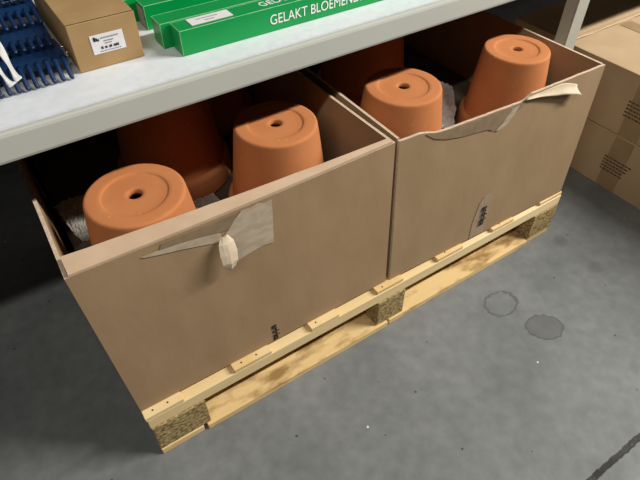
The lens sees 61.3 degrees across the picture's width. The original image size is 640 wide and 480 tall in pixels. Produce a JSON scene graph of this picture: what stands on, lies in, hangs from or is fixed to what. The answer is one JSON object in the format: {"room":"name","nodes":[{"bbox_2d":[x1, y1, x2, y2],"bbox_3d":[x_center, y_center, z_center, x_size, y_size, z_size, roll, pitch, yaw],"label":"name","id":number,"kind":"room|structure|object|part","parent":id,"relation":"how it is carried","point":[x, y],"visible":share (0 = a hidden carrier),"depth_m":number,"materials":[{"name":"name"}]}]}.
{"room":"garden center stockroom","nodes":[
{"label":"garden center stockroom","id":0,"kind":"room"},
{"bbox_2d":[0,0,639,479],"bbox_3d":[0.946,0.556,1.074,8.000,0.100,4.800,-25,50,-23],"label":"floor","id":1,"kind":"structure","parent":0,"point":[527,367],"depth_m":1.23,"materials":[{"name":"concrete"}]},
{"bbox_2d":[0,0,589,175],"bbox_3d":[0.351,-0.796,1.366,4.900,1.400,0.692,-25,50,-23],"label":"shelving unit","id":2,"kind":"object","parent":1,"relation":"on","point":[97,101],"visible":0.39,"depth_m":0.85,"materials":[{"name":"metal"}]},
{"bbox_3d":[-0.828,-0.201,1.417,2.505,0.050,0.025,-25,50,-23],"label":"rail","id":3,"kind":"part","parent":2,"relation":"part of","materials":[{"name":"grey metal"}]},
{"bbox_2d":[0,38,73,98],"bbox_3d":[-0.467,-0.252,0.804,0.182,0.029,0.109,-25,50,-23],"label":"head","id":4,"kind":"object","parent":2,"relation":"on","point":[47,57],"visible":0.89,"depth_m":0.80},
{"bbox_2d":[0,42,21,87],"bbox_3d":[-0.477,-0.275,0.766,0.180,0.052,0.047,34,54,29],"label":"strap","id":5,"kind":"object","parent":4,"relation":"on","point":[3,54],"visible":1,"depth_m":0.75,"materials":[{"name":"white plastic"}]},
{"bbox_2d":[0,19,52,56],"bbox_3d":[-0.504,-0.295,0.815,0.176,0.013,0.103,-25,50,-23],"label":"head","id":6,"kind":"object","parent":4,"relation":"on","point":[12,40],"visible":0.88,"depth_m":0.82},
{"bbox_2d":[0,0,42,31],"bbox_3d":[-0.530,-0.338,0.836,0.176,0.013,0.107,-25,50,-23],"label":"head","id":7,"kind":"object","parent":6,"relation":"on","point":[9,12],"visible":0.98,"depth_m":0.85},
{"bbox_2d":[0,0,21,5],"bbox_3d":[-0.558,-0.380,0.855,0.176,0.013,0.091,-25,50,-23],"label":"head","id":8,"kind":"object","parent":7,"relation":"on","point":[2,2],"visible":1,"depth_m":0.85},
{"bbox_2d":[34,0,143,72],"bbox_3d":[-0.396,-0.378,0.899,0.102,0.073,0.264,-25,50,-23],"label":"carton","id":9,"kind":"object","parent":2,"relation":"on","point":[96,34],"visible":1,"depth_m":0.82,"materials":[{"name":"cardboard"}]},
{"bbox_2d":[93,33,121,51],"bbox_3d":[-0.323,-0.300,0.821,0.038,0.023,0.001,-25,50,-23],"label":"label","id":10,"kind":"object","parent":9,"relation":"attached to","point":[102,42],"depth_m":0.82,"materials":[{"name":"white paper"}]},
{"bbox_2d":[123,0,139,21],"bbox_3d":[0.045,-0.594,1.133,0.950,0.041,0.039,-25,50,-23],"label":"box","id":11,"kind":"object","parent":2,"relation":"on","point":[131,3],"visible":0.02,"depth_m":0.94,"materials":[{"name":"green cardboard"}]},
{"bbox_2d":[135,0,214,29],"bbox_3d":[0.088,-0.576,1.115,0.952,0.041,0.039,-25,50,-23],"label":"box","id":12,"kind":"object","parent":2,"relation":"on","point":[146,9],"visible":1,"depth_m":0.93,"materials":[{"name":"green cardboard"}]},
{"bbox_2d":[151,0,257,48],"bbox_3d":[0.131,-0.525,1.065,0.950,0.041,0.039,-25,50,-23],"label":"box","id":13,"kind":"object","parent":2,"relation":"on","point":[160,22],"visible":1,"depth_m":0.89,"materials":[{"name":"green cardboard"}]},
{"bbox_2d":[169,0,381,55],"bbox_3d":[0.167,-0.507,1.046,0.950,0.042,0.039,-25,50,-23],"label":"box","id":14,"kind":"object","parent":2,"relation":"on","point":[196,34],"visible":1,"depth_m":0.90,"materials":[{"name":"green cardboard"}]},
{"bbox_3d":[0.625,-0.659,1.228,0.042,1.400,0.034,-25,50,-23],"label":"post","id":15,"kind":"part","parent":2,"relation":"part of","materials":[{"name":"metal"}]},
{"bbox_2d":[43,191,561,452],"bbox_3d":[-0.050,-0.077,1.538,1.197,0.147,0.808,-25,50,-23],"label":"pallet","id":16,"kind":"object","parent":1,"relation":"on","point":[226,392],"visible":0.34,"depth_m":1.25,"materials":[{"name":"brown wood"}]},
{"bbox_2d":[16,70,394,411],"bbox_3d":[-0.304,-0.138,1.225,0.608,0.383,0.765,-25,50,-23],"label":"cardboard box","id":17,"kind":"object","parent":16,"relation":"on","point":[174,302],"visible":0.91,"depth_m":0.99,"materials":[{"name":"cardboard"}]},
{"bbox_3d":[-0.513,-0.357,1.452,0.592,0.372,0.006,-25,50,-23],"label":"panel","id":18,"kind":"part","parent":17,"relation":"part of","materials":[{"name":"brown cardboard"}]},
{"bbox_3d":[-0.554,-0.025,1.121,0.021,0.374,0.744,-25,50,-23],"label":"panel","id":19,"kind":"part","parent":17,"relation":"part of","materials":[{"name":"brown cardboard"}]},
{"bbox_3d":[-0.302,-0.011,1.365,0.577,0.005,0.734,-25,50,-23],"label":"panel","id":20,"kind":"part","parent":17,"relation":"part of","materials":[{"name":"brown cardboard"}]},
{"bbox_2d":[30,128,232,251],"bbox_3d":[-0.309,-0.075,1.309,0.554,0.164,0.683,-25,50,-23],"label":"cardboard tray","id":21,"kind":"object","parent":17,"relation":"in","point":[69,170],"visible":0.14,"depth_m":1.30,"materials":[{"name":"brown cardboard"}]},
{"bbox_2d":[54,195,89,241],"bbox_3d":[-0.478,-0.046,1.087,0.102,0.042,0.066,32,54,28],"label":"crumpled paper","id":22,"kind":"object","parent":21,"relation":"on","point":[71,209],"visible":0.59,"depth_m":1.08,"materials":[{"name":"grey paper"}]},
{"bbox_2d":[83,164,195,245],"bbox_3d":[-0.309,-0.004,0.975,0.234,0.210,0.234,25,50,23],"label":"terracotta pot","id":23,"kind":"object","parent":21,"relation":"on","point":[126,199],"visible":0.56,"depth_m":0.89,"materials":[{"name":"orange ceramic"}]},
{"bbox_2d":[116,99,231,200],"bbox_3d":[-0.337,-0.247,1.191,0.255,0.246,0.255,5,45,5],"label":"terracotta pot","id":24,"kind":"object","parent":21,"relation":"on","point":[186,140],"visible":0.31,"depth_m":1.13,"materials":[{"name":"orange ceramic"}]},
{"bbox_2d":[193,193,219,208],"bbox_3d":[-0.234,-0.073,1.142,0.060,0.017,0.060,-35,55,-30],"label":"crumpled paper","id":25,"kind":"object","parent":21,"relation":"on","point":[211,198],"visible":0.45,"depth_m":1.15,"materials":[{"name":"grey paper"}]},
{"bbox_2d":[209,87,252,136],"bbox_3d":[-0.301,-0.411,1.383,0.243,0.205,0.243,31,53,27],"label":"terracotta pot","id":26,"kind":"object","parent":21,"relation":"on","point":[226,107],"visible":0.12,"depth_m":1.36,"materials":[{"name":"orange ceramic"}]},
{"bbox_2d":[228,101,323,197],"bbox_3d":[-0.086,-0.153,1.120,0.227,0.212,0.227,-1,45,0],"label":"terracotta pot","id":27,"kind":"object","parent":21,"relation":"on","point":[273,140],"visible":0.68,"depth_m":1.03,"materials":[{"name":"orange ceramic"}]},
{"bbox_3d":[-0.107,0.074,1.019,0.608,0.374,0.029,-25,50,-23],"label":"panel","id":28,"kind":"part","parent":17,"relation":"part of","materials":[{"name":"brown cardboard"}]},
{"bbox_3d":[-0.061,-0.259,1.350,0.010,0.374,0.743,-25,50,-23],"label":"panel","id":29,"kind":"part","parent":17,"relation":"part of","materials":[{"name":"brown cardboard"}]},
{"bbox_2d":[298,10,604,278],"bbox_3d":[0.206,-0.372,1.460,0.590,0.374,0.774,-25,50,-23],"label":"cardboard box","id":30,"kind":"object","parent":16,"relation":"on","point":[453,184],"visible":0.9,"depth_m":1.24,"materials":[{"name":"cardboard"}]},
{"bbox_3d":[-0.044,-0.266,1.356,0.010,0.374,0.746,-25,50,-23],"label":"panel","id":31,"kind":"part","parent":30,"relation":"part of","materials":[{"name":"brown cardboard"}]},
{"bbox_2d":[307,44,470,128],"bbox_3d":[0.192,-0.312,1.542,0.546,0.164,0.683,-25,50,-23],"label":"cardboard tray","id":32,"kind":"object","parent":30,"relation":"in","point":[413,59],"visible":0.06,"depth_m":1.62,"materials":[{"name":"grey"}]},
{"bbox_2d":[317,36,403,106],"bbox_3d":[0.114,-0.505,1.423,0.255,0.276,0.255,-13,46,-12],"label":"terracotta pot","id":33,"kind":"object","parent":32,"relation":"on","point":[348,74],"visible":0.32,"depth_m":1.36,"materials":[{"name":"orange ceramic"}]},
{"bbox_2d":[360,67,441,138],"bbox_3d":[0.180,-0.263,1.235,0.232,0.200,0.232,24,50,22],"label":"terracotta pot","id":34,"kind":"object","parent":32,"relation":"on","point":[406,101],"visible":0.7,"depth_m":1.15,"materials":[{"name":"orange ceramic"}]},
{"bbox_2d":[439,81,455,127],"bbox_3d":[0.304,-0.339,1.352,0.076,0.079,0.117,-2,45,-1],"label":"crumpled paper","id":35,"kind":"object","parent":32,"relation":"on","point":[448,102],"visible":0.46,"depth_m":1.35,"materials":[{"name":"grey paper"}]},
{"bbox_2d":[456,35,550,123],"bbox_3d":[0.464,-0.378,1.342,0.213,0.208,0.213,-19,48,-17],"label":"terracotta pot","id":36,"kind":"object","parent":32,"relation":"on","point":[509,68],"visible":0.78,"depth_m":1.27,"materials":[{"name":"orange ceramic"}]},
{"bbox_3d":[0.407,-0.157,1.246,0.590,0.372,0.030,-23,49,-21],"label":"panel","id":37,"kind":"part","parent":30,"relation":"part of","materials":[{"name":"brown cardboard"}]},
{"bbox_3d":[0.442,-0.488,1.579,0.013,0.369,0.758,-25,50,-23],"label":"panel","id":38,"kind":"part","parent":30,"relation":"part of","materials":[{"name":"brown cardboard"}]},
{"bbox_2d":[570,118,639,209],"bbox_3d":[1.218,-0.311,1.735,0.652,0.182,1.140,-25,50,-23],"label":"carton","id":39,"kind":"object","parent":1,"relation":"on","point":[608,159],"visible":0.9,"depth_m":1.67,"materials":[{"name":"brown cardboard"}]},
{"bbox_2d":[515,0,639,145],"bbox_3d":[1.220,-0.446,1.602,0.660,0.194,1.140,-25,50,-23],"label":"carton","id":40,"kind":"object","parent":39,"relation":"on","point":[609,33],"visible":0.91,"depth_m":1.62,"materials":[{"name":"brown cardboard"}]}
]}

